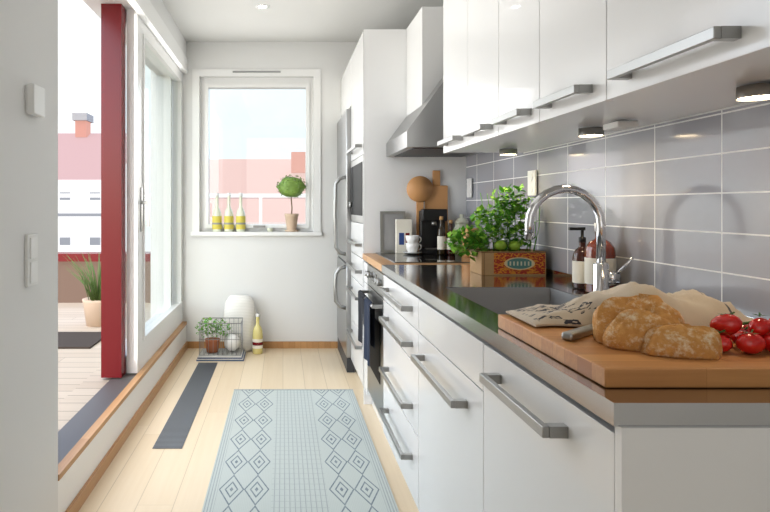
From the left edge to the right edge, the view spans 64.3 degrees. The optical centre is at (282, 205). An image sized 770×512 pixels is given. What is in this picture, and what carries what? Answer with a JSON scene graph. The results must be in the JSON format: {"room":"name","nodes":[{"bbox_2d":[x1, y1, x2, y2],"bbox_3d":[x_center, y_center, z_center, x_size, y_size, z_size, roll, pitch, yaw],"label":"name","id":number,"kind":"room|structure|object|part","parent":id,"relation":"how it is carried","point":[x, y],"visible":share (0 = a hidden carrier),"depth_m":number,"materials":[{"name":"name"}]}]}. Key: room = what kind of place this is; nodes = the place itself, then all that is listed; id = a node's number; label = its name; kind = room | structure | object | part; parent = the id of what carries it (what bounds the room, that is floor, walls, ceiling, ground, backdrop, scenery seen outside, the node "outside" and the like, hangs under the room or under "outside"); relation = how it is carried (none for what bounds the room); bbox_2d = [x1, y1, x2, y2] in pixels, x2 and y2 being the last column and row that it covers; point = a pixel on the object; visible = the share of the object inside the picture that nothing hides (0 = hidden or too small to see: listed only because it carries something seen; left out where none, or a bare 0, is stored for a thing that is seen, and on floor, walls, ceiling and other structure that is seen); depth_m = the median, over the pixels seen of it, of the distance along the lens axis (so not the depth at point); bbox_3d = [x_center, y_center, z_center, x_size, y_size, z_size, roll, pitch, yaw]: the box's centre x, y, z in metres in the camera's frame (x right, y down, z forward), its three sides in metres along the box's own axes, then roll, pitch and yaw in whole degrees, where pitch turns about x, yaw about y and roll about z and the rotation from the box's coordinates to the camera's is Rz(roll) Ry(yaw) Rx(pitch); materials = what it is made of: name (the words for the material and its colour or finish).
{"room":"kitchen","nodes":[
{"label":"kitchen","id":0,"kind":"room"},
{"bbox_2d":[0,0,185,511],"bbox_3d":[-0.960,-0.092,1.840,0.300,2.565,6.880,0,0,0],"label":"wall","id":1,"kind":"structure","parent":0,"point":[28,28],"depth_m":1.90,"materials":[{"name":"white paint"}]},
{"bbox_2d":[25,234,37,286],"bbox_3d":[-0.802,0.172,1.920,0.014,0.165,0.080,0,0,0],"label":"light switch","id":2,"kind":"object","parent":1,"relation":"attached to","point":[31,240],"visible":1,"depth_m":1.90,"materials":[{"name":"white plastic"}]},
{"bbox_2d":[25,83,44,116],"bbox_3d":[-0.795,-0.338,1.925,0.030,0.095,0.090,0,0,0],"label":"thermostat","id":3,"kind":"object","parent":1,"relation":"attached to","point":[34,94],"visible":1,"depth_m":1.89,"materials":[{"name":"white plastic"}]},
{"bbox_3d":[-0.807,-0.338,1.925,0.006,0.085,0.080,0,0,0],"label":"wall mount plate","id":4,"kind":"part","parent":3,"relation":"part of","materials":[{"name":"white plastic"}]},
{"bbox_2d":[58,321,186,511],"bbox_3d":[-0.888,1.079,3.595,0.164,0.222,2.870,0,0,0],"label":"door sill","id":5,"kind":"structure","parent":1,"relation":"attached to","point":[86,438],"depth_m":2.82,"materials":[{"name":"white"}]},
{"bbox_2d":[65,342,187,511],"bbox_3d":[-0.803,1.163,3.588,0.013,0.055,2.857,0,0,0],"label":"baseboard","id":6,"kind":"structure","parent":1,"relation":"attached to","point":[76,504],"depth_m":2.92,"materials":[{"name":"brown wood"}]},
{"bbox_2d":[83,0,187,377],"bbox_3d":[-0.951,-0.131,3.595,0.318,2.198,2.870,0,0,0],"label":"door","id":7,"kind":"structure","parent":1,"relation":"in","point":[136,24],"depth_m":3.47,"materials":[{"name":"white"}]},
{"bbox_3d":[-0.954,-1.170,3.595,0.312,0.120,2.870,0,0,0],"label":"head frame","id":8,"kind":"part","parent":7,"relation":"part of","materials":[{"name":"white"}]},
{"bbox_3d":[-0.968,-0.086,4.155,0.115,2.108,1.550,0,0,0],"label":"sliding frame","id":9,"kind":"part","parent":7,"relation":"part of","materials":[{"name":"red paint"}]},
{"bbox_3d":[-0.849,-0.086,4.250,0.113,2.108,1.560,0,0,0],"label":"fixed frame","id":10,"kind":"part","parent":7,"relation":"part of","materials":[{"name":"white"}]},
{"bbox_2d":[78,348,418,511],"bbox_3d":[0.095,1.220,1.840,2.410,0.060,6.880,0,0,0],"label":"floor","id":11,"kind":"structure","parent":0,"point":[140,478],"depth_m":3.11,"materials":[{"name":"brown wood"}]},
{"bbox_2d":[152,363,216,448],"bbox_3d":[-0.568,1.188,3.745,0.145,0.002,1.610,0,0,0],"label":"floor vent","id":12,"kind":"object","parent":11,"relation":"in","point":[176,429],"visible":1,"depth_m":3.48,"materials":[{"name":"metal"}]},
{"bbox_2d":[196,349,245,360],"bbox_3d":[-0.482,1.172,4.730,0.365,0.035,0.260,0,0,0],"label":"tray","id":13,"kind":"object","parent":11,"relation":"on","point":[242,357],"visible":0.8,"depth_m":4.60,"materials":[{"name":"grey metal"}]},
{"bbox_2d":[195,317,242,355],"bbox_3d":[-0.507,1.011,4.730,0.368,0.281,0.225,0,0,0],"label":"wire basket","id":14,"kind":"object","parent":13,"relation":"on","point":[232,342],"visible":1,"depth_m":4.69,"materials":[{"name":"silver metal"}]},
{"bbox_2d":[195,317,230,352],"bbox_3d":[-0.540,1.008,4.724,0.301,0.275,0.191,0,0,0],"label":"plant","id":15,"kind":"object","parent":14,"relation":"on","point":[212,343],"depth_m":4.69,"materials":[{"name":"green plant"}]},
{"bbox_2d":[223,295,255,351],"bbox_3d":[-0.355,0.960,4.935,0.270,0.460,0.148,0,0,0],"label":"vase","id":16,"kind":"object","parent":11,"relation":"on","point":[236,306],"visible":0.69,"depth_m":4.88,"materials":[{"name":"white ceramic"}]},
{"bbox_2d":[252,312,262,353],"bbox_3d":[-0.205,1.024,4.850,0.086,0.331,0.086,0,0,0],"label":"glass bottle","id":17,"kind":"object","parent":11,"relation":"on","point":[257,336],"visible":1,"depth_m":4.82,"materials":[{"name":"yellow glass"}]},
{"bbox_2d":[202,389,398,511],"bbox_3d":[0.068,1.186,2.561,0.765,0.006,2.622,0,0,0],"label":"rug","id":18,"kind":"object","parent":11,"relation":"on","point":[280,450],"visible":1,"depth_m":2.81,"materials":[{"name":"white fabric"}]},
{"bbox_2d":[333,109,355,372],"bbox_3d":[0.731,0.247,4.654,0.734,1.885,0.740,0,0,0],"label":"refrigerator","id":19,"kind":"object","parent":11,"relation":"on","point":[342,186],"visible":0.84,"depth_m":4.35,"materials":[{"name":"grey metal"}]},
{"bbox_3d":[0.411,0.265,4.354,0.095,0.977,0.028,0,0,0],"label":"handle","id":20,"kind":"part","parent":19,"relation":"part of","materials":[{"name":"silver metal"}]},
{"bbox_3d":[0.483,0.195,4.654,0.060,1.780,0.740,0,0,0],"label":"door","id":21,"kind":"part","parent":19,"relation":"part of","materials":[{"name":"silver metal"}]},
{"bbox_2d":[364,262,375,412],"bbox_3d":[0.791,0.754,3.525,0.613,0.872,0.150,0,0,0],"label":"base cabinet","id":22,"kind":"object","parent":11,"relation":"on","point":[365,263],"visible":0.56,"depth_m":3.53,"materials":[{"name":"white wood"}]},
{"bbox_3d":[0.494,0.391,3.525,0.019,0.115,0.146,0,0,0],"label":"drawer","id":23,"kind":"part","parent":22,"relation":"part of","materials":[{"name":"white paint"}]},
{"bbox_3d":[0.494,0.771,3.525,0.019,0.638,0.146,0,0,0],"label":"drawer","id":24,"kind":"part","parent":22,"relation":"part of","materials":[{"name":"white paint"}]},
{"bbox_2d":[358,264,385,427],"bbox_3d":[0.763,0.754,3.175,0.669,0.872,0.550,0,0,0],"label":"oven","id":25,"kind":"object","parent":11,"relation":"on","point":[374,276],"visible":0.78,"depth_m":3.11,"materials":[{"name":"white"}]},
{"bbox_2d":[358,290,367,346],"bbox_3d":[0.437,0.613,3.288,0.036,0.274,0.235,0,0,0],"label":"tea towel","id":26,"kind":"object","parent":25,"relation":"hanging from","point":[361,295],"visible":0.73,"depth_m":3.30,"materials":[{"name":"grey fabric"}]},
{"bbox_2d":[364,297,374,366],"bbox_3d":[0.437,0.633,3.042,0.036,0.314,0.195,0,0,0],"label":"tea towel","id":27,"kind":"object","parent":25,"relation":"hanging from","point":[369,313],"visible":0.99,"depth_m":3.03,"materials":[{"name":"blue fabric"}]},
{"bbox_3d":[0.457,0.490,3.175,0.056,0.017,0.530,0,0,0],"label":"handle","id":28,"kind":"part","parent":25,"relation":"part of","materials":[{"name":"silver metal"}]},
{"bbox_2d":[379,275,421,509],"bbox_3d":[0.769,0.754,2.525,0.657,0.872,0.750,0,0,0],"label":"base cabinet","id":29,"kind":"object","parent":11,"relation":"on","point":[399,413],"visible":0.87,"depth_m":2.42,"materials":[{"name":"white laminate"}]},
{"bbox_3d":[0.463,0.940,2.505,0.044,0.020,0.520,0,0,0],"label":"handle","id":30,"kind":"part","parent":29,"relation":"part of","materials":[{"name":"silver metal"}]},
{"bbox_3d":[0.463,0.750,2.505,0.044,0.020,0.520,0,0,0],"label":"handle","id":31,"kind":"part","parent":29,"relation":"part of","materials":[{"name":"silver metal"}]},
{"bbox_3d":[0.463,0.518,2.505,0.044,0.020,0.520,0,0,0],"label":"handle","id":32,"kind":"part","parent":29,"relation":"part of","materials":[{"name":"silver metal"}]},
{"bbox_3d":[0.463,0.385,2.505,0.044,0.020,0.520,0,0,0],"label":"handle","id":33,"kind":"part","parent":29,"relation":"part of","materials":[{"name":"silver metal"}]},
{"bbox_3d":[0.494,0.962,2.525,0.019,0.256,0.746,0,0,0],"label":"drawer","id":34,"kind":"part","parent":29,"relation":"part of","materials":[{"name":"white laminate"}]},
{"bbox_3d":[0.494,0.706,2.525,0.019,0.248,0.746,0,0,0],"label":"drawer","id":35,"kind":"part","parent":29,"relation":"part of","materials":[{"name":"white laminate"}]},
{"bbox_3d":[0.494,0.515,2.525,0.019,0.126,0.746,0,0,0],"label":"drawer","id":36,"kind":"part","parent":29,"relation":"part of","materials":[{"name":"white paint"}]},
{"bbox_3d":[0.494,0.391,2.525,0.019,0.115,0.746,0,0,0],"label":"drawer","id":37,"kind":"part","parent":29,"relation":"part of","materials":[{"name":"white paint"}]},
{"bbox_2d":[346,29,465,403],"bbox_3d":[0.769,0.065,3.940,0.657,2.250,0.680,0,0,0],"label":"tall cabinet","id":38,"kind":"object","parent":11,"relation":"on","point":[378,59],"visible":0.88,"depth_m":3.60,"materials":[{"name":"white laminate"}]},
{"bbox_3d":[0.463,0.570,3.940,0.044,0.020,0.520,0,0,0],"label":"handle","id":39,"kind":"part","parent":38,"relation":"part of","materials":[{"name":"silver metal"}]},
{"bbox_3d":[0.463,0.870,3.940,0.044,0.020,0.520,0,0,0],"label":"handle","id":40,"kind":"part","parent":38,"relation":"part of","materials":[{"name":"silver metal"}]},
{"bbox_3d":[0.463,0.405,3.940,0.044,0.020,0.520,0,0,0],"label":"handle","id":41,"kind":"part","parent":38,"relation":"part of","materials":[{"name":"silver metal"}]},
{"bbox_3d":[0.463,0.240,3.940,0.044,0.020,0.520,0,0,0],"label":"handle","id":42,"kind":"part","parent":38,"relation":"part of","materials":[{"name":"silver metal"}]},
{"bbox_3d":[0.463,-0.370,3.940,0.044,0.020,0.520,0,0,0],"label":"handle","id":43,"kind":"part","parent":38,"relation":"part of","materials":[{"name":"silver metal"}]},
{"bbox_2d":[349,155,362,222],"bbox_3d":[0.484,-0.102,3.948,0.042,0.415,0.656,0,0,0],"label":"microwave oven","id":44,"kind":"object","parent":38,"relation":"in","point":[356,204],"visible":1,"depth_m":3.89,"materials":[{"name":"silver metal"}]},
{"bbox_3d":[0.494,0.943,3.940,0.019,0.295,0.676,0,0,0],"label":"drawer","id":45,"kind":"part","parent":38,"relation":"part of","materials":[{"name":"white paint"}]},
{"bbox_3d":[0.494,0.642,3.940,0.019,0.295,0.676,0,0,0],"label":"drawer","id":46,"kind":"part","parent":38,"relation":"part of","materials":[{"name":"white paint"}]},
{"bbox_3d":[0.494,0.407,3.940,0.019,0.165,0.676,0,0,0],"label":"drawer","id":47,"kind":"part","parent":38,"relation":"part of","materials":[{"name":"white paint"}]},
{"bbox_3d":[0.494,0.215,3.940,0.019,0.210,0.676,0,0,0],"label":"drawer","id":48,"kind":"part","parent":38,"relation":"part of","materials":[{"name":"white paint"}]},
{"bbox_3d":[0.494,-0.688,3.940,0.019,0.745,0.676,0,0,0],"label":"drawer","id":49,"kind":"part","parent":38,"relation":"part of","materials":[{"name":"white paint"}]},
{"bbox_2d":[411,299,488,511],"bbox_3d":[0.769,0.754,1.801,0.657,0.872,0.698,0,0,0],"label":"base cabinet","id":50,"kind":"object","parent":11,"relation":"on","point":[449,361],"visible":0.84,"depth_m":1.75,"materials":[{"name":"white laminate"}]},
{"bbox_3d":[0.463,0.522,1.826,0.044,0.020,0.500,0,0,0],"label":"handle","id":51,"kind":"part","parent":50,"relation":"part of","materials":[{"name":"silver metal"}]},
{"bbox_3d":[0.494,0.391,1.801,0.019,0.115,0.694,0,0,0],"label":"drawer","id":52,"kind":"part","parent":50,"relation":"part of","materials":[{"name":"white paint"}]},
{"bbox_2d":[479,344,769,511],"bbox_3d":[0.769,0.754,1.155,0.657,0.872,0.593,0,0,0],"label":"base cabinet","id":53,"kind":"object","parent":11,"relation":"on","point":[545,451],"visible":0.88,"depth_m":0.94,"materials":[{"name":"white"}]},
{"bbox_3d":[0.463,0.385,1.185,0.044,0.020,0.330,0,0,0],"label":"handle","id":54,"kind":"part","parent":53,"relation":"part of","materials":[{"name":"silver metal"}]},
{"bbox_3d":[0.494,0.712,1.165,0.019,0.757,0.571,0,0,0],"label":"drawer","id":55,"kind":"part","parent":53,"relation":"part of","materials":[{"name":"white laminate"}]},
{"bbox_2d":[363,253,769,426],"bbox_3d":[0.787,0.288,2.232,0.621,0.060,2.734,0,0,0],"label":"countertop","id":56,"kind":"structure","parent":53,"relation":"on","point":[619,407],"depth_m":1.05,"materials":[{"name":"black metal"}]},
{"bbox_2d":[363,253,469,271],"bbox_3d":[0.787,0.301,3.249,0.621,0.034,0.698,0,0,0],"label":"countertop","id":57,"kind":"structure","parent":56,"relation":"on","point":[374,259],"depth_m":3.02,"materials":[{"name":"brown wood"}]},
{"bbox_2d":[376,252,469,262],"bbox_3d":[0.772,0.281,3.285,0.439,0.005,0.614,0,0,0],"label":"cooktop","id":58,"kind":"object","parent":56,"relation":"in","point":[394,257],"visible":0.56,"depth_m":3.18,"materials":[{"name":"black glass"}]},
{"bbox_2d":[380,211,405,251],"bbox_3d":[0.655,0.154,3.575,0.150,0.245,0.029,0,0,0],"label":"picture frame","id":59,"kind":"object","parent":58,"relation":"on","point":[387,218],"visible":0.76,"depth_m":3.57,"materials":[{"name":"silver metal"}]},
{"bbox_2d":[395,219,411,252],"bbox_3d":[0.710,0.177,3.535,0.090,0.200,0.037,0,0,0],"label":"box","id":60,"kind":"object","parent":58,"relation":"on","point":[403,227],"visible":0.79,"depth_m":3.52,"materials":[{"name":"white cardboard"}]},
{"bbox_2d":[403,235,421,254],"bbox_3d":[0.745,0.224,3.455,0.110,0.108,0.110,0,0,0],"label":"coffee cup","id":61,"kind":"object","parent":58,"relation":"on","point":[412,245],"visible":1,"depth_m":3.43,"materials":[{"name":"white ceramic"}]},
{"bbox_2d":[407,176,432,250],"bbox_3d":[0.815,0.049,3.574,0.156,0.456,0.013,0,0,0],"label":"serving board","id":62,"kind":"object","parent":58,"relation":"on","point":[419,188],"visible":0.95,"depth_m":3.57,"materials":[{"name":"brown wood"}]},
{"bbox_2d":[419,209,446,253],"bbox_3d":[0.877,0.147,3.511,0.144,0.260,0.100,0,0,0],"label":"coffee machine","id":63,"kind":"object","parent":58,"relation":"on","point":[429,222],"visible":0.69,"depth_m":3.51,"materials":[{"name":"black plastic"}]},
{"bbox_2d":[425,170,447,233],"bbox_3d":[0.917,0.032,3.590,0.135,0.490,0.014,0,0,0],"label":"serving board","id":64,"kind":"object","parent":58,"relation":"on","point":[438,199],"visible":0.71,"depth_m":3.58,"materials":[{"name":"brown wood"}]},
{"bbox_2d":[437,216,445,254],"bbox_3d":[0.905,0.168,3.428,0.047,0.218,0.046,0,0,0],"label":"oil bottle","id":65,"kind":"object","parent":58,"relation":"on","point":[441,236],"visible":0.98,"depth_m":3.41,"materials":[{"name":"black glass"}]},
{"bbox_2d":[446,220,454,254],"bbox_3d":[0.957,0.178,3.424,0.051,0.198,0.050,0,0,0],"label":"oil bottle","id":66,"kind":"object","parent":58,"relation":"on","point":[448,250],"visible":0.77,"depth_m":3.41,"materials":[{"name":"brown"}]},
{"bbox_2d":[454,214,468,254],"bbox_3d":[1.042,0.166,3.500,0.090,0.235,0.089,0,0,0],"label":"storage jar","id":67,"kind":"object","parent":56,"relation":"on","point":[461,221],"visible":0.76,"depth_m":3.47,"materials":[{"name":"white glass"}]},
{"bbox_2d":[462,228,478,257],"bbox_3d":[1.042,0.203,3.340,0.092,0.160,0.091,0,0,0],"label":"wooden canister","id":68,"kind":"object","parent":56,"relation":"on","point":[466,229],"visible":0.24,"depth_m":3.31,"materials":[{"name":"brown wood"}]},
{"bbox_2d":[444,183,545,275],"bbox_3d":[0.879,0.092,2.538,0.397,0.383,0.210,0,0,0],"label":"crate","id":69,"kind":"object","parent":56,"relation":"on","point":[499,260],"visible":0.99,"depth_m":2.49,"materials":[{"name":"brown wood"}]},
{"bbox_2d":[447,288,577,313],"bbox_3d":[0.750,0.370,1.800,0.368,0.168,0.598,0,0,0],"label":"sink","id":70,"kind":"object","parent":56,"relation":"in","point":[497,300],"visible":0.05,"depth_m":2.10,"materials":[{"name":"silver metal"}]},
{"bbox_2d":[568,227,585,288],"bbox_3d":[1.026,0.178,2.068,0.071,0.210,0.062,0,0,36],"label":"soap dispenser","id":71,"kind":"object","parent":56,"relation":"on","point":[578,256],"visible":0.78,"depth_m":2.05,"materials":[{"name":"brown glass"}]},
{"bbox_2d":[525,185,633,290],"bbox_3d":[0.915,0.108,1.876,0.320,0.350,0.065,0,0,6],"label":"kitchen faucet","id":72,"kind":"object","parent":56,"relation":"on","point":[602,277],"visible":0.84,"depth_m":1.86,"materials":[{"name":"silver metal"}]},
{"bbox_2d":[584,223,615,292],"bbox_3d":[1.037,0.169,1.962,0.093,0.228,0.093,0,0,0],"label":"soap bottle","id":73,"kind":"object","parent":56,"relation":"on","point":[590,249],"visible":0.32,"depth_m":1.94,"materials":[{"name":"orange glass"}]},
{"bbox_2d":[498,314,769,387],"bbox_3d":[0.780,0.268,1.167,0.559,0.031,0.467,0,0,0],"label":"cutting board","id":74,"kind":"object","parent":56,"relation":"on","point":[608,367],"visible":0.63,"depth_m":0.97,"materials":[{"name":"brown wood"}]},
{"bbox_2d":[562,324,592,340],"bbox_3d":[0.622,0.244,1.197,0.245,0.016,0.022,0,0,-40],"label":"kitchen knife","id":75,"kind":"object","parent":74,"relation":"on","point":[587,330],"visible":0.67,"depth_m":1.13,"materials":[{"name":"silver metal"}]},
{"bbox_2d":[506,282,751,326],"bbox_3d":[0.746,0.201,1.267,0.455,0.093,0.260,0,0,0],"label":"dish towel","id":76,"kind":"object","parent":74,"relation":"on","point":[696,308],"visible":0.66,"depth_m":1.24,"materials":[{"name":"fabric"}]},
{"bbox_2d":[592,293,722,359],"bbox_3d":[0.655,0.206,1.065,0.171,0.091,0.164,0,0,0],"label":"bread loaf","id":77,"kind":"object","parent":74,"relation":"on","point":[644,323],"visible":1,"depth_m":1.04,"materials":[{"name":"brown food"}]},
{"bbox_2d":[708,312,769,353],"bbox_3d":[0.844,0.218,1.065,0.215,0.067,0.128,0,0,0],"label":"cherry tomatoes","id":78,"kind":"object","parent":74,"relation":"on","point":[754,337],"visible":0.79,"depth_m":1.03,"materials":[{"name":"red food"}]},
{"bbox_3d":[0.842,0.205,1.065,0.202,0.040,0.117,0,0,0],"label":"tomato vine stem","id":79,"kind":"part","parent":78,"relation":"part of","materials":[{"name":"green"}]},
{"bbox_2d":[151,42,357,340],"bbox_3d":[0.095,-0.092,5.155,2.410,2.565,0.250,0,0,0],"label":"wall","id":80,"kind":"structure","parent":0,"point":[289,280],"depth_m":5.03,"materials":[{"name":"white paint"}]},
{"bbox_2d":[192,69,320,231],"bbox_3d":[-0.222,-0.465,5.080,1.074,1.360,0.140,0,0,0],"label":"window","id":81,"kind":"structure","parent":80,"relation":"in","point":[201,87],"depth_m":5.06,"materials":[{"name":"white"}]},
{"bbox_2d":[191,231,321,235],"bbox_3d":[-0.222,0.233,5.082,1.094,0.035,0.175,0,0,0],"label":"window sill","id":82,"kind":"structure","parent":80,"relation":"attached to","point":[201,233],"depth_m":5.00,"materials":[{"name":"white"}]},
{"bbox_2d":[212,193,221,231],"bbox_3d":[-0.555,0.052,5.045,0.082,0.325,0.082,0,0,0],"label":"juice bottle","id":83,"kind":"object","parent":82,"relation":"on","point":[216,217],"visible":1,"depth_m":5.02,"materials":[{"name":"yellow glass"}]},
{"bbox_2d":[224,193,233,231],"bbox_3d":[-0.455,0.052,5.045,0.082,0.325,0.082,0,0,0],"label":"juice bottle","id":84,"kind":"object","parent":82,"relation":"on","point":[228,216],"visible":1,"depth_m":5.02,"materials":[{"name":"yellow glass"}]},
{"bbox_2d":[236,193,245,231],"bbox_3d":[-0.355,0.052,5.045,0.082,0.325,0.082,0,0,0],"label":"juice bottle","id":85,"kind":"object","parent":82,"relation":"on","point":[240,216],"visible":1,"depth_m":5.02,"materials":[{"name":"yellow glass"}]},
{"bbox_2d":[276,175,305,231],"bbox_3d":[0.072,-0.027,5.050,0.272,0.483,0.189,0,0,0],"label":"topiary tree","id":86,"kind":"object","parent":82,"relation":"on","point":[292,186],"visible":1,"depth_m":5.01,"materials":[{"name":"green plant"}]},
{"bbox_3d":[0.072,0.140,5.050,0.120,0.150,0.118,0,0,0],"label":"plant pot","id":87,"kind":"part","parent":86,"relation":"part of","materials":[{"name":"beige ceramic"}]},
{"bbox_2d":[186,341,337,347],"bbox_3d":[-0.170,1.163,5.024,1.280,0.055,0.013,0,0,0],"label":"baseboard","id":88,"kind":"structure","parent":80,"relation":"attached to","point":[191,344],"depth_m":5.02,"materials":[{"name":"brown wood"}]},
{"bbox_2d":[162,0,442,41],"bbox_3d":[0.095,-1.425,1.840,2.410,0.100,6.880,0,0,0],"label":"ceiling","id":89,"kind":"structure","parent":0,"point":[196,20],"depth_m":4.40,"materials":[{"name":"white paint"}]},
{"bbox_2d":[255,4,269,8],"bbox_3d":[-0.140,-1.373,4.137,0.100,0.003,0.100,0,0,0],"label":"ceiling spotlight","id":90,"kind":"object","parent":89,"relation":"in","point":[261,6],"depth_m":4.13,"materials":[{"name":"white"}]},
{"bbox_2d":[466,99,769,318],"bbox_3d":[1.199,-0.092,1.840,0.202,2.565,6.880,0,0,0],"label":"wall","id":91,"kind":"structure","parent":0,"point":[687,198],"depth_m":1.72,"materials":[{"name":"grey tile"}]},
{"bbox_2d":[341,59,350,116],"bbox_3d":[0.791,-0.887,4.655,0.613,0.345,0.744,0,0,0],"label":"upper cabinet","id":92,"kind":"object","parent":91,"relation":"attached to","point":[346,78],"visible":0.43,"depth_m":4.58,"materials":[{"name":"white paint"}]},
{"bbox_2d":[386,7,477,156],"bbox_3d":[0.859,-0.675,3.299,0.478,0.769,0.597,0,0,0],"label":"range hood","id":93,"kind":"object","parent":91,"relation":"attached to","point":[418,135],"visible":0.54,"depth_m":3.19,"materials":[{"name":"silver metal"}]},
{"bbox_2d":[467,178,471,197],"bbox_3d":[1.087,-0.105,3.500,0.012,0.110,0.080,0,0,0],"label":"wall socket","id":94,"kind":"object","parent":91,"relation":"attached to","point":[469,181],"visible":1,"depth_m":3.48,"materials":[{"name":"white plastic"}]},
{"bbox_2d":[437,0,559,152],"bbox_3d":[0.893,-0.650,2.562,0.409,0.820,0.365,0,0,0],"label":"upper cabinet","id":95,"kind":"object","parent":91,"relation":"attached to","point":[455,12],"visible":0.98,"depth_m":2.55,"materials":[{"name":"white paint"}]},
{"bbox_3d":[0.711,-0.278,2.562,0.044,0.020,0.241,0,0,0],"label":"handle","id":96,"kind":"part","parent":95,"relation":"part of","materials":[{"name":"silver metal"}]},
{"bbox_3d":[0.743,-0.650,2.562,0.019,0.820,0.362,0,0,0],"label":"cabinet door","id":97,"kind":"part","parent":95,"relation":"part of","materials":[{"name":"white paint"}]},
{"bbox_2d":[499,148,516,155],"bbox_3d":[0.950,-0.228,2.530,0.072,0.024,0.072,0,0,0],"label":"spotlight","id":98,"kind":"object","parent":95,"relation":"attached to","point":[509,151],"visible":1,"depth_m":2.50,"materials":[{"name":"silver metal"}]},
{"bbox_2d":[528,170,536,195],"bbox_3d":[1.087,-0.100,2.620,0.012,0.110,0.080,0,0,0],"label":"wall socket","id":99,"kind":"object","parent":91,"relation":"attached to","point":[532,175],"visible":1,"depth_m":2.60,"materials":[{"name":"white plastic"}]},
{"bbox_2d":[461,0,604,144],"bbox_3d":[0.893,-0.650,2.210,0.409,0.820,0.340,0,0,0],"label":"upper cabinet","id":100,"kind":"object","parent":91,"relation":"attached to","point":[483,15],"visible":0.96,"depth_m":2.19,"materials":[{"name":"white paint"}]},
{"bbox_3d":[0.711,-0.278,2.210,0.044,0.020,0.224,0,0,0],"label":"handle","id":101,"kind":"part","parent":100,"relation":"part of","materials":[{"name":"silver metal"}]},
{"bbox_3d":[0.743,-0.650,2.210,0.019,0.820,0.337,0,0,0],"label":"cabinet door","id":102,"kind":"part","parent":100,"relation":"part of","materials":[{"name":"white paint"}]},
{"bbox_2d":[491,0,662,134],"bbox_3d":[0.893,-0.650,1.877,0.409,0.820,0.325,0,0,0],"label":"upper cabinet","id":103,"kind":"object","parent":91,"relation":"attached to","point":[519,20],"visible":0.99,"depth_m":1.86,"materials":[{"name":"white paint"}]},
{"bbox_3d":[0.711,-0.278,1.877,0.044,0.020,0.214,0,0,0],"label":"handle","id":104,"kind":"part","parent":103,"relation":"part of","materials":[{"name":"silver metal"}]},
{"bbox_3d":[0.743,-0.650,1.877,0.019,0.820,0.322,0,0,0],"label":"cabinet door","id":105,"kind":"part","parent":103,"relation":"part of","materials":[{"name":"white paint"}]},
{"bbox_2d":[578,121,638,136],"bbox_3d":[0.961,-0.228,1.783,0.071,0.024,0.206,0,0,-9],"label":"spotlight","id":106,"kind":"object","parent":103,"relation":"attached to","point":[618,125],"visible":1,"depth_m":1.75,"materials":[{"name":"silver metal"}]},
{"bbox_2d":[533,0,752,121],"bbox_3d":[0.893,-0.650,1.538,0.409,0.820,0.355,0,0,0],"label":"upper cabinet","id":107,"kind":"object","parent":91,"relation":"attached to","point":[573,33],"visible":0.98,"depth_m":1.51,"materials":[{"name":"white paint"}]},
{"bbox_3d":[0.711,-0.278,1.538,0.044,0.020,0.234,0,0,0],"label":"handle","id":108,"kind":"part","parent":107,"relation":"part of","materials":[{"name":"silver metal"}]},
{"bbox_3d":[0.743,-0.650,1.538,0.019,0.820,0.352,0,0,0],"label":"cabinet door","id":109,"kind":"part","parent":107,"relation":"part of","materials":[{"name":"white paint"}]},
{"bbox_2d":[607,0,769,99],"bbox_3d":[0.893,-0.650,1.119,0.409,0.820,0.483,0,0,0],"label":"upper cabinet","id":110,"kind":"object","parent":91,"relation":"attached to","point":[656,48],"visible":0.99,"depth_m":1.13,"materials":[{"name":"white paint"}]},
{"bbox_3d":[0.711,-0.278,1.119,0.044,0.020,0.319,0,0,0],"label":"handle","id":111,"kind":"part","parent":110,"relation":"part of","materials":[{"name":"silver metal"}]},
{"bbox_2d":[735,83,769,100],"bbox_3d":[0.950,-0.228,1.200,0.072,0.024,0.072,0,0,0],"label":"spotlight","id":112,"kind":"object","parent":110,"relation":"attached to","point":[759,91],"visible":1,"depth_m":1.19,"materials":[{"name":"silver metal"}]},
{"label":"outside","id":113,"kind":"structure","parent":0,"visible":0},
{"bbox_2d":[58,113,304,430],"bbox_3d":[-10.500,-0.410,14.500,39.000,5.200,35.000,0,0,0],"label":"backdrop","id":114,"kind":"structure","parent":113,"point":[79,152],"depth_m":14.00,"materials":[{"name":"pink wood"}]},
{"bbox_3d":[-1.500,1.117,1.600,9.000,0.265,9.200,0,0,0],"label":"terrace panel","id":115,"kind":"part","parent":114,"relation":"part of","materials":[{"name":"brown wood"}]},
{"bbox_3d":[-1.500,0.560,6.300,9.000,1.380,0.280,0,0,0],"label":"parapet panel","id":116,"kind":"part","parent":114,"relation":"part of","materials":[{"name":"brown wood"}]},
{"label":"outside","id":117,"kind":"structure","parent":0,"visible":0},
{"bbox_2d":[58,332,100,348],"bbox_3d":[-1.575,0.992,4.450,0.450,0.014,0.500,0,0,0],"label":"doormat","id":118,"kind":"object","parent":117,"point":[66,340],"visible":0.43,"depth_m":4.43,"materials":[{"name":"grey fabric"}]},
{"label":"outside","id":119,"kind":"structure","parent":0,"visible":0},
{"bbox_2d":[67,252,126,326],"bbox_3d":[-1.558,0.695,5.045,0.548,0.608,0.578,0,0,0],"label":"potted grass","id":120,"kind":"object","parent":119,"point":[91,304],"depth_m":4.96,"materials":[{"name":"beige ceramic"}]},
{"bbox_2d":[82,297,100,326],"bbox_3d":[-1.550,0.889,5.050,0.270,0.220,0.270,0,0,0],"label":"planter pot","id":121,"kind":"object","parent":120,"relation":"attached to","point":[91,305],"depth_m":4.95,"materials":[{"name":"beige ceramic"}]}
]}

